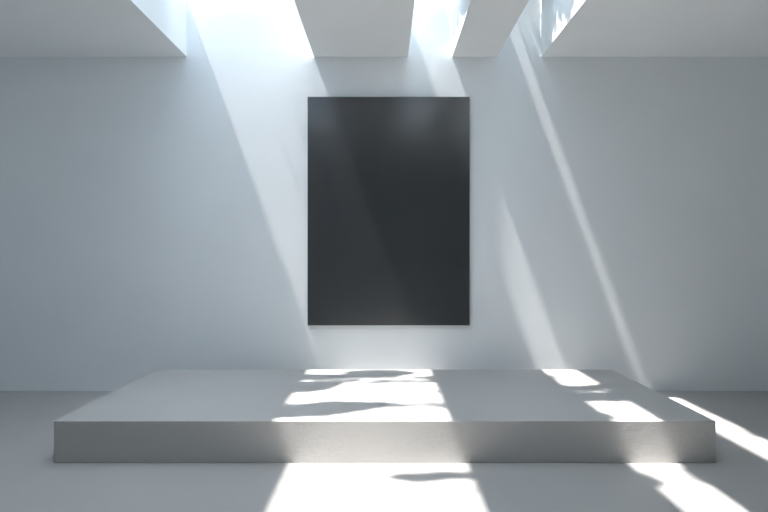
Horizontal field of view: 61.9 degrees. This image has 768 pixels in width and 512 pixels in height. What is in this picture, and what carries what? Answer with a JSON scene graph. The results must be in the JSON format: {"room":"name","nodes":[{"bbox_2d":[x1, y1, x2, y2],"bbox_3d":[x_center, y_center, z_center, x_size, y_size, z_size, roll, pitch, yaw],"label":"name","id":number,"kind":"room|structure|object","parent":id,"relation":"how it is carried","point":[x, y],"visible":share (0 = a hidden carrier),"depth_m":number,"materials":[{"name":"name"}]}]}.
{"room":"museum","nodes":[
{"label":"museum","id":0,"kind":"room"},
{"bbox_2d":[0,0,186,56],"bbox_3d":[-3.817,-2.699,5.243,2.965,0.682,4.685,0,0,0],"label":"ceiling","id":1,"kind":"structure","parent":0,"point":[28,28],"depth_m":6.75,"materials":[{"name":"paint"}]},
{"bbox_2d":[294,0,414,56],"bbox_3d":[-0.273,-2.602,5.243,1.114,0.486,4.685,0,0,0],"label":"ceiling","id":2,"kind":"structure","parent":0,"point":[333,28],"depth_m":6.58,"materials":[{"name":"paint"}]},
{"bbox_2d":[0,0,767,390],"bbox_3d":[0.500,-0.770,7.710,12.100,5.140,0.250,0,0,0],"label":"wall","id":3,"kind":"structure","parent":0,"point":[154,210],"depth_m":7.58,"materials":[{"name":"paint"}]},
{"bbox_2d":[308,97,469,324],"bbox_3d":[0.054,-0.529,7.563,1.910,2.694,0.045,0,0,0],"label":"canvas","id":4,"kind":"object","parent":3,"relation":"attached to","point":[389,177],"visible":1,"depth_m":7.54},
{"bbox_2d":[0,391,767,511],"bbox_3d":[0.500,1.700,0.543,11.600,0.200,14.085,0,0,0],"label":"floor","id":5,"kind":"structure","parent":0,"point":[30,479],"depth_m":4.58,"materials":[{"name":"grey concrete"}]},
{"bbox_2d":[54,370,715,462],"bbox_3d":[0.006,1.438,6.069,5.121,0.325,2.245,0,0,0],"label":"platform","id":6,"kind":"object","parent":5,"relation":"on","point":[161,416],"visible":1,"depth_m":4.95,"materials":[{"name":"grey concrete"}]},
{"bbox_2d":[452,0,528,56],"bbox_3d":[1.073,-2.699,5.243,0.533,0.682,4.685,0,0,0],"label":"ceiling","id":7,"kind":"structure","parent":0,"point":[480,28],"depth_m":6.66,"materials":[{"name":"paint"}]},
{"bbox_2d":[541,0,767,56],"bbox_3d":[4.080,-2.699,5.243,4.439,0.682,4.685,0,0,0],"label":"ceiling","id":8,"kind":"structure","parent":0,"point":[569,28],"depth_m":6.71,"materials":[{"name":"paint"}]}
]}

